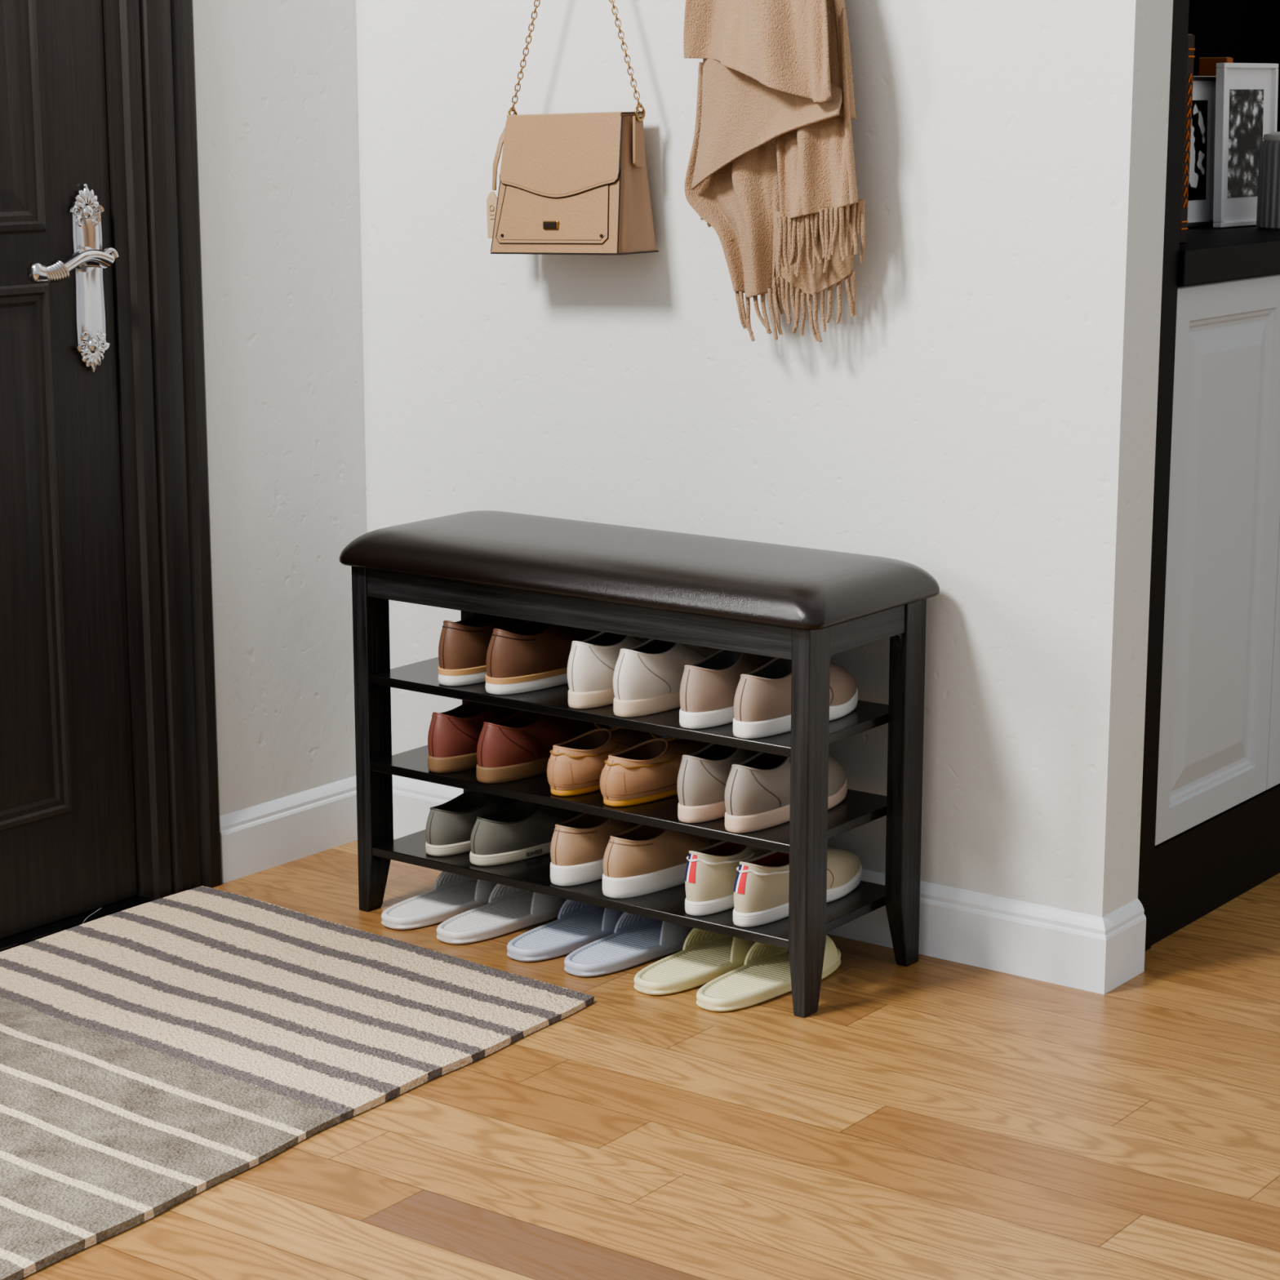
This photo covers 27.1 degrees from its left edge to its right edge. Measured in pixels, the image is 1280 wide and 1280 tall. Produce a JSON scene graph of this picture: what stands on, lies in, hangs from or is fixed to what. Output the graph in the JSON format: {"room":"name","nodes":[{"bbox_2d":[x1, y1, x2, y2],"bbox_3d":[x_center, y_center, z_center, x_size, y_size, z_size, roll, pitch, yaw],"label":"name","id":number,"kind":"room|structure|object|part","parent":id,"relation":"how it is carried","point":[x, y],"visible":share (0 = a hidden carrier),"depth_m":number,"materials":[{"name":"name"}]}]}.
{"room":"home entryway","nodes":[
{"label":"home entryway","id":0,"kind":"room"},
{"bbox_2d":[192,0,367,816],"bbox_3d":[-0.917,-0.899,3.651,0.144,2.700,1.608,9,14,36],"label":"wall","id":1,"kind":"structure","parent":0,"point":[277,99],"depth_m":4.13,"materials":[{"name":"white paint"}]},
{"bbox_2d":[0,0,137,938],"bbox_3d":[-0.999,-0.515,3.487,0.107,1.983,0.838,9,14,36],"label":"door","id":2,"kind":"structure","parent":1,"relation":"in","point":[68,831],"depth_m":3.79,"materials":[{"name":"brown wood"}]},
{"bbox_3d":[-1.006,-0.945,3.406,0.010,0.860,0.588,9,14,36],"label":"panel","id":3,"kind":"part","parent":2,"relation":"part of","materials":[{"name":"brown wood"}]},
{"bbox_3d":[-1.006,-0.077,3.586,0.010,0.770,0.588,9,14,36],"label":"panel","id":4,"kind":"part","parent":2,"relation":"part of","materials":[{"name":"brown wood"}]},
{"bbox_3d":[-0.802,-0.525,3.717,0.063,0.044,0.161,9,14,36],"label":"lever","id":5,"kind":"part","parent":2,"relation":"part of","materials":[{"name":"silver metal"}]},
{"bbox_3d":[-0.784,-0.515,3.792,0.015,0.266,0.063,9,14,36],"label":"handle plate","id":6,"kind":"part","parent":2,"relation":"part of","materials":[{"name":"silver metal"}]},
{"bbox_2d":[0,895,151,951],"bbox_3d":[-1.061,0.455,3.735,0.181,0.014,0.848,9,14,36],"label":"threshold","id":7,"kind":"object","parent":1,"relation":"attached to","point":[39,932],"depth_m":3.90,"materials":[{"name":"black wood"}]},
{"bbox_2d":[102,0,222,901],"bbox_3d":[-0.748,-0.596,3.913,0.141,2.000,0.155,9,14,36],"label":"trim","id":8,"kind":"structure","parent":1,"relation":"attached to","point":[148,45],"depth_m":3.93,"materials":[{"name":"brown wood"}]},
{"bbox_2d":[219,775,357,883],"bbox_3d":[-0.546,0.298,4.273,0.014,0.104,0.360,9,14,36],"label":"baseboard","id":9,"kind":"structure","parent":1,"relation":"attached to","point":[256,838],"depth_m":4.24,"materials":[{"name":"white paint"}]},
{"bbox_2d":[19,839,1279,1279],"bbox_3d":[-0.447,0.607,3.155,7.400,0.050,7.500,9,14,36],"label":"floor","id":10,"kind":"structure","parent":0,"point":[931,1118],"depth_m":3.11,"materials":[{"name":"brown wood"}]},
{"bbox_2d":[0,885,594,1279],"bbox_3d":[-0.903,0.591,3.074,0.872,0.012,1.943,9,14,36],"label":"rug","id":11,"kind":"object","parent":10,"relation":"on","point":[154,1054],"visible":1,"depth_m":3.42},
{"bbox_2d":[381,871,497,929],"bbox_3d":[-0.279,0.370,4.011,0.098,0.068,0.285,10,15,39],"label":"slipper","id":12,"kind":"object","parent":10,"relation":"on","point":[452,895],"visible":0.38,"depth_m":3.98,"materials":[{"name":"white plastic"}]},
{"bbox_2d":[436,883,566,944],"bbox_3d":[-0.192,0.384,3.944,0.098,0.068,0.285,10,15,39],"label":"slipper","id":13,"kind":"object","parent":10,"relation":"on","point":[508,909],"visible":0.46,"depth_m":3.92,"materials":[{"name":"white plastic"}]},
{"bbox_2d":[506,899,623,961],"bbox_3d":[-0.086,0.400,3.867,0.098,0.068,0.285,10,15,39],"label":"slipper","id":14,"kind":"object","parent":10,"relation":"on","point":[577,925],"visible":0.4,"depth_m":3.84,"materials":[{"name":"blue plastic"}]},
{"bbox_2d":[564,911,693,977],"bbox_3d":[-0.003,0.413,3.803,0.098,0.068,0.285,10,15,39],"label":"slipper","id":15,"kind":"object","parent":10,"relation":"on","point":[636,940],"visible":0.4,"depth_m":3.78,"materials":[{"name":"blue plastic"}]},
{"bbox_2d":[338,510,939,1017],"bbox_3d":[-0.014,0.145,3.826,0.840,0.584,0.332,9,14,36],"label":"bench","id":16,"kind":"object","parent":10,"relation":"on","point":[806,606],"visible":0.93,"depth_m":3.67,"materials":[{"name":"black wood"}]},
{"bbox_3d":[-0.397,0.145,3.961,0.028,0.528,0.051,9,14,36],"label":"leg","id":17,"kind":"part","parent":16,"relation":"part of","materials":[{"name":"black wood"}]},
{"bbox_3d":[-0.251,0.105,4.154,0.028,0.528,0.051,9,14,36],"label":"leg","id":18,"kind":"part","parent":16,"relation":"part of","materials":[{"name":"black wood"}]},
{"bbox_2d":[425,790,517,856],"bbox_3d":[-0.228,0.250,4.016,0.091,0.094,0.274,9,15,38],"label":"sneaker","id":19,"kind":"object","parent":16,"relation":"on","point":[450,824],"visible":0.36,"depth_m":3.93,"materials":[{"name":"grey fabric"}]},
{"bbox_2d":[427,701,519,773],"bbox_3d":[-0.222,0.120,3.972,0.093,0.106,0.276,9,15,37],"label":"shoe","id":20,"kind":"object","parent":16,"relation":"on","point":[453,735],"visible":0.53,"depth_m":3.88,"materials":[{"name":"red leather"}]},
{"bbox_2d":[438,613,528,686],"bbox_3d":[-0.203,-0.011,3.937,0.096,0.112,0.276,9,15,37],"label":"shoe","id":21,"kind":"object","parent":16,"relation":"on","point":[463,646],"visible":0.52,"depth_m":3.84,"materials":[{"name":"brown leather"}]},
{"bbox_2d":[469,800,582,866],"bbox_3d":[-0.146,0.263,3.956,0.091,0.094,0.274,11,16,42],"label":"sneaker","id":22,"kind":"object","parent":16,"relation":"on","point":[521,830],"visible":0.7,"depth_m":3.89,"materials":[{"name":"grey fabric"}]},
{"bbox_2d":[484,620,600,695],"bbox_3d":[-0.121,0.002,3.873,0.096,0.112,0.276,9,15,39],"label":"shoe","id":23,"kind":"object","parent":16,"relation":"on","point":[528,656],"visible":0.6,"depth_m":3.80,"materials":[{"name":"brown leather"}]},
{"bbox_2d":[475,710,610,783],"bbox_3d":[-0.139,0.133,3.908,0.093,0.106,0.276,9,15,38],"label":"shoe","id":24,"kind":"object","parent":16,"relation":"on","point":[517,746],"visible":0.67,"depth_m":3.83,"materials":[{"name":"red leather"}]},
{"bbox_2d":[550,813,639,886],"bbox_3d":[-0.039,0.275,3.870,0.093,0.106,0.276,9,15,37],"label":"sneaker","id":25,"kind":"object","parent":16,"relation":"on","point":[579,844],"visible":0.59,"depth_m":3.77,"materials":[{"name":"beige leather"}]},
{"bbox_2d":[546,722,663,796],"bbox_3d":[-0.043,0.156,3.841,0.092,0.088,0.271,9,15,37],"label":"shoe","id":26,"kind":"object","parent":16,"relation":"on","point":[575,766],"visible":0.77,"depth_m":3.76,"materials":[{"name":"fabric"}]},
{"bbox_2d":[567,631,649,709],"bbox_3d":[-0.015,0.017,3.794,0.084,0.115,0.277,9,14,36],"label":"shoe","id":27,"kind":"object","parent":16,"relation":"on","point":[592,661],"visible":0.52,"depth_m":3.69,"materials":[{"name":"white leather"}]},
{"bbox_2d":[368,657,888,756],"bbox_3d":[-0.015,0.079,3.812,0.746,0.014,0.290,9,14,36],"label":"shelf","id":28,"kind":"object","parent":16,"relation":"attached to","point":[422,677],"depth_m":3.69,"materials":[{"name":"black wood"}]},
{"bbox_2d":[370,745,886,853],"bbox_3d":[-0.015,0.208,3.839,0.746,0.014,0.290,9,14,36],"label":"shelf","id":29,"kind":"object","parent":16,"relation":"attached to","point":[858,808],"depth_m":3.71,"materials":[{"name":"black wood"}]},
{"bbox_2d":[372,829,885,949],"bbox_3d":[-0.015,0.337,3.865,0.746,0.014,0.290,9,14,36],"label":"shelf","id":30,"kind":"object","parent":16,"relation":"attached to","point":[532,874],"depth_m":3.74,"materials":[{"name":"black wood"}]},
{"bbox_3d":[-0.014,-0.114,3.773,0.840,0.055,0.332,9,14,36],"label":"seat","id":31,"kind":"part","parent":16,"relation":"part of","materials":[{"name":"brown leather"}]},
{"bbox_2d":[600,733,711,806],"bbox_3d":[0.041,0.169,3.780,0.092,0.088,0.271,9,15,39],"label":"shoe","id":32,"kind":"object","parent":16,"relation":"on","point":[646,771],"visible":0.77,"depth_m":3.71,"materials":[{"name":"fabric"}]},
{"bbox_2d":[602,824,721,898],"bbox_3d":[0.047,0.288,3.804,0.093,0.106,0.276,10,15,40],"label":"sneaker","id":33,"kind":"object","parent":16,"relation":"on","point":[641,860],"visible":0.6,"depth_m":3.73,"materials":[{"name":"beige leather"}]},
{"bbox_2d":[613,639,720,717],"bbox_3d":[0.057,0.029,3.738,0.084,0.115,0.277,9,15,37],"label":"shoe","id":34,"kind":"object","parent":16,"relation":"on","point":[647,676],"visible":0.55,"depth_m":3.65,"materials":[{"name":"white leather"}]},
{"bbox_2d":[676,743,759,823],"bbox_3d":[0.133,0.172,3.703,0.084,0.112,0.265,9,14,36],"label":"shoe","id":35,"kind":"object","parent":16,"relation":"on","point":[703,775],"visible":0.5,"depth_m":3.61,"materials":[{"name":"grey leather"}]},
{"bbox_2d":[679,649,775,728],"bbox_3d":[0.137,0.045,3.676,0.089,0.108,0.266,9,14,36],"label":"shoe","id":36,"kind":"object","parent":16,"relation":"on","point":[708,686],"visible":0.63,"depth_m":3.59,"materials":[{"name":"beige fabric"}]},
{"bbox_2d":[684,840,773,915],"bbox_3d":[0.151,0.307,3.741,0.082,0.094,0.288,9,14,36],"label":"shoe","id":37,"kind":"object","parent":16,"relation":"on","point":[711,871],"visible":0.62,"depth_m":3.64,"materials":[{"name":"beige fabric"}]},
{"bbox_2d":[724,751,847,833],"bbox_3d":[0.201,0.183,3.651,0.084,0.112,0.265,8,14,35],"label":"shoe","id":38,"kind":"object","parent":16,"relation":"on","point":[757,788],"visible":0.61,"depth_m":3.57,"materials":[{"name":"grey leather"}]},
{"bbox_2d":[733,657,857,738],"bbox_3d":[0.213,0.057,3.618,0.089,0.108,0.266,8,14,35],"label":"shoe","id":39,"kind":"object","parent":16,"relation":"on","point":[762,696],"visible":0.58,"depth_m":3.54,"materials":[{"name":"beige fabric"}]},
{"bbox_2d":[733,846,862,927],"bbox_3d":[0.220,0.319,3.688,0.082,0.094,0.288,8,14,35],"label":"shoe","id":40,"kind":"object","parent":16,"relation":"on","point":[762,883],"visible":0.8,"depth_m":3.60,"materials":[{"name":"beige fabric"}]},
{"bbox_3d":[0.223,0.238,3.510,0.028,0.528,0.051,9,14,36],"label":"leg","id":41,"kind":"part","parent":16,"relation":"part of","materials":[{"name":"black wood"}]},
{"bbox_3d":[0.369,0.199,3.703,0.028,0.528,0.051,9,14,36],"label":"leg","id":42,"kind":"part","parent":16,"relation":"part of","materials":[{"name":"black wood"}]},
{"bbox_2d":[633,928,755,995],"bbox_3d":[0.095,0.429,3.728,0.098,0.068,0.285,10,15,39],"label":"slipper","id":43,"kind":"object","parent":10,"relation":"on","point":[705,956],"visible":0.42,"depth_m":3.70,"materials":[{"name":"beige plastic"}]},
{"bbox_2d":[696,934,840,1012],"bbox_3d":[0.179,0.442,3.663,0.098,0.068,0.285,10,15,39],"label":"slipper","id":44,"kind":"object","parent":10,"relation":"on","point":[764,975],"visible":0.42,"depth_m":3.63,"materials":[{"name":"beige plastic"}]},
{"bbox_2d":[1137,0,1279,951],"bbox_3d":[1.022,-0.836,4.331,0.438,2.300,1.720,9,14,36],"label":"cabinet frame","id":45,"kind":"object","parent":10,"relation":"on","point":[1243,31],"visible":0.21,"depth_m":3.71,"materials":[{"name":"black paint"}]},
{"bbox_3d":[0.542,-0.702,3.682,0.418,2.300,0.083,9,14,36],"label":"panel","id":46,"kind":"part","parent":45,"relation":"part of","materials":[{"name":"black paint"}]},
{"bbox_3d":[0.875,-0.863,4.465,0.038,2.300,1.596,9,14,36],"label":"panel","id":47,"kind":"part","parent":45,"relation":"part of","materials":[{"name":"black wood"}]},
{"bbox_2d":[1151,273,1279,945],"bbox_3d":[1.050,-0.173,4.475,0.394,0.945,1.596,9,14,36],"label":"base cabinet","id":48,"kind":"object","parent":10,"relation":"on","point":[1217,834],"visible":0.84,"depth_m":3.89,"materials":[{"name":"grey paint"}]},
{"bbox_2d":[1177,225,1279,286],"bbox_3d":[1.055,-0.660,4.371,0.406,0.048,1.595,9,14,36],"label":"countertop","id":49,"kind":"structure","parent":48,"relation":"on","point":[1209,254],"depth_m":3.79,"materials":[{"name":"black paint"}]},
{"bbox_2d":[1179,34,1195,243],"bbox_3d":[0.695,-0.720,3.824,0.203,0.291,0.024,9,14,36],"label":"book","id":50,"kind":"object","parent":49,"relation":"on","point":[1191,38],"visible":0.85,"depth_m":3.76,"materials":[{"name":"brown fabric"}]},
{"bbox_2d":[1186,75,1216,227],"bbox_3d":[0.868,-0.773,4.215,0.044,0.235,0.110,8,14,40],"label":"picture frame","id":51,"kind":"object","parent":49,"relation":"on","point":[1201,182],"visible":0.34,"depth_m":4.22,"materials":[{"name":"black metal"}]},
{"bbox_2d":[1187,100,1207,200],"bbox_3d":[0.878,-0.774,4.205,0.002,0.155,0.068,8,14,40],"label":"picture","id":52,"kind":"object","parent":51,"relation":"attached to","point":[1197,162],"depth_m":4.21},
{"bbox_2d":[1198,57,1232,75],"bbox_3d":[0.946,-0.825,4.391,0.053,0.267,0.024,9,14,36],"label":"book","id":53,"kind":"object","parent":49,"relation":"on","point":[1207,65],"visible":0.18,"depth_m":4.36,"materials":[{"name":"orange paper"}]},
{"bbox_2d":[1213,62,1278,227],"bbox_3d":[0.956,-0.791,4.252,0.044,0.255,0.168,9,14,42],"label":"picture frame","id":54,"kind":"object","parent":49,"relation":"on","point":[1246,93],"visible":0.78,"depth_m":4.23,"materials":[{"name":"white paint"}]},
{"bbox_2d":[1227,89,1263,197],"bbox_3d":[0.966,-0.792,4.241,0.002,0.168,0.104,9,14,42],"label":"picture","id":55,"kind":"object","parent":54,"relation":"attached to","point":[1246,106],"depth_m":4.24},
{"bbox_2d":[1256,131,1279,230],"bbox_3d":[1.017,-0.727,4.180,0.088,0.160,0.088,9,14,36],"label":"jar","id":56,"kind":"object","parent":49,"relation":"on","point":[1268,215],"visible":1,"depth_m":4.16,"materials":[{"name":"grey ceramic"}]},
{"bbox_3d":[1.017,-0.794,4.166,0.080,0.024,0.080,9,14,36],"label":"lid","id":57,"kind":"part","parent":56,"relation":"part of","materials":[{"name":"grey"}]},
{"bbox_3d":[1.081,-0.190,4.194,0.020,0.795,0.395,9,14,36],"label":"door","id":58,"kind":"part","parent":48,"relation":"part of","materials":[{"name":"grey paint"}]},
{"bbox_2d":[355,0,1173,916],"bbox_3d":[0.125,-0.932,3.808,1.338,2.700,0.108,9,14,36],"label":"wall","id":59,"kind":"structure","parent":0,"point":[983,421],"depth_m":3.71,"materials":[{"name":"white paint"}]},
{"bbox_2d":[392,774,1106,994],"bbox_3d":[0.095,0.350,4.018,1.352,0.104,0.014,9,14,36],"label":"baseboard","id":60,"kind":"structure","parent":59,"relation":"attached to","point":[1042,943],"depth_m":3.73,"materials":[{"name":"white paint"}]},
{"bbox_2d":[1102,898,1146,994],"bbox_3d":[0.664,0.422,3.670,0.014,0.104,0.122,9,14,36],"label":"baseboard","id":61,"kind":"structure","parent":59,"relation":"attached to","point":[1125,927],"depth_m":3.67,"materials":[{"name":"white paint"}]},
{"bbox_3d":[-0.084,-1.133,3.794,0.036,0.039,0.097,9,14,36],"label":"wall hook","id":62,"kind":"object","parent":59,"relation":"attached to","visible":0},
{"bbox_2d":[486,0,658,255],"bbox_3d":[-0.107,-0.850,3.841,0.278,0.589,0.100,6,13,35],"label":"handbag","id":63,"kind":"object","parent":62,"relation":"hanging from","point":[575,183],"visible":1,"depth_m":3.84,"materials":[{"name":"brown leather"}]},
{"bbox_3d":[-0.202,-0.714,3.924,0.032,0.100,0.011,-5,13,-21],"label":"tag cord","id":64,"kind":"part","parent":63,"relation":"part of","materials":[{"name":"beige leather"}]},
{"bbox_3d":[-0.204,-0.715,3.928,0.022,0.100,0.028,6,13,35],"label":"tag cord","id":65,"kind":"part","parent":63,"relation":"part of","materials":[{"name":"beige leather"}]},
{"bbox_3d":[-0.120,-0.620,3.852,0.231,0.118,0.026,6,13,35],"label":"panel","id":66,"kind":"part","parent":63,"relation":"part of","materials":[{"name":"beige leather"}]},
{"bbox_3d":[0.182,-1.097,3.600,0.036,0.039,0.097,9,14,36],"label":"wall hook","id":67,"kind":"object","parent":59,"relation":"attached to","visible":0},
{"bbox_2d":[683,0,865,342],"bbox_3d":[0.182,-0.760,3.631,0.129,0.709,0.292,-10,16,-41],"label":"scarf","id":68,"kind":"object","parent":67,"relation":"hanging from","point":[771,168],"visible":1,"depth_m":3.63,"materials":[{"name":"fabric"}]}
]}

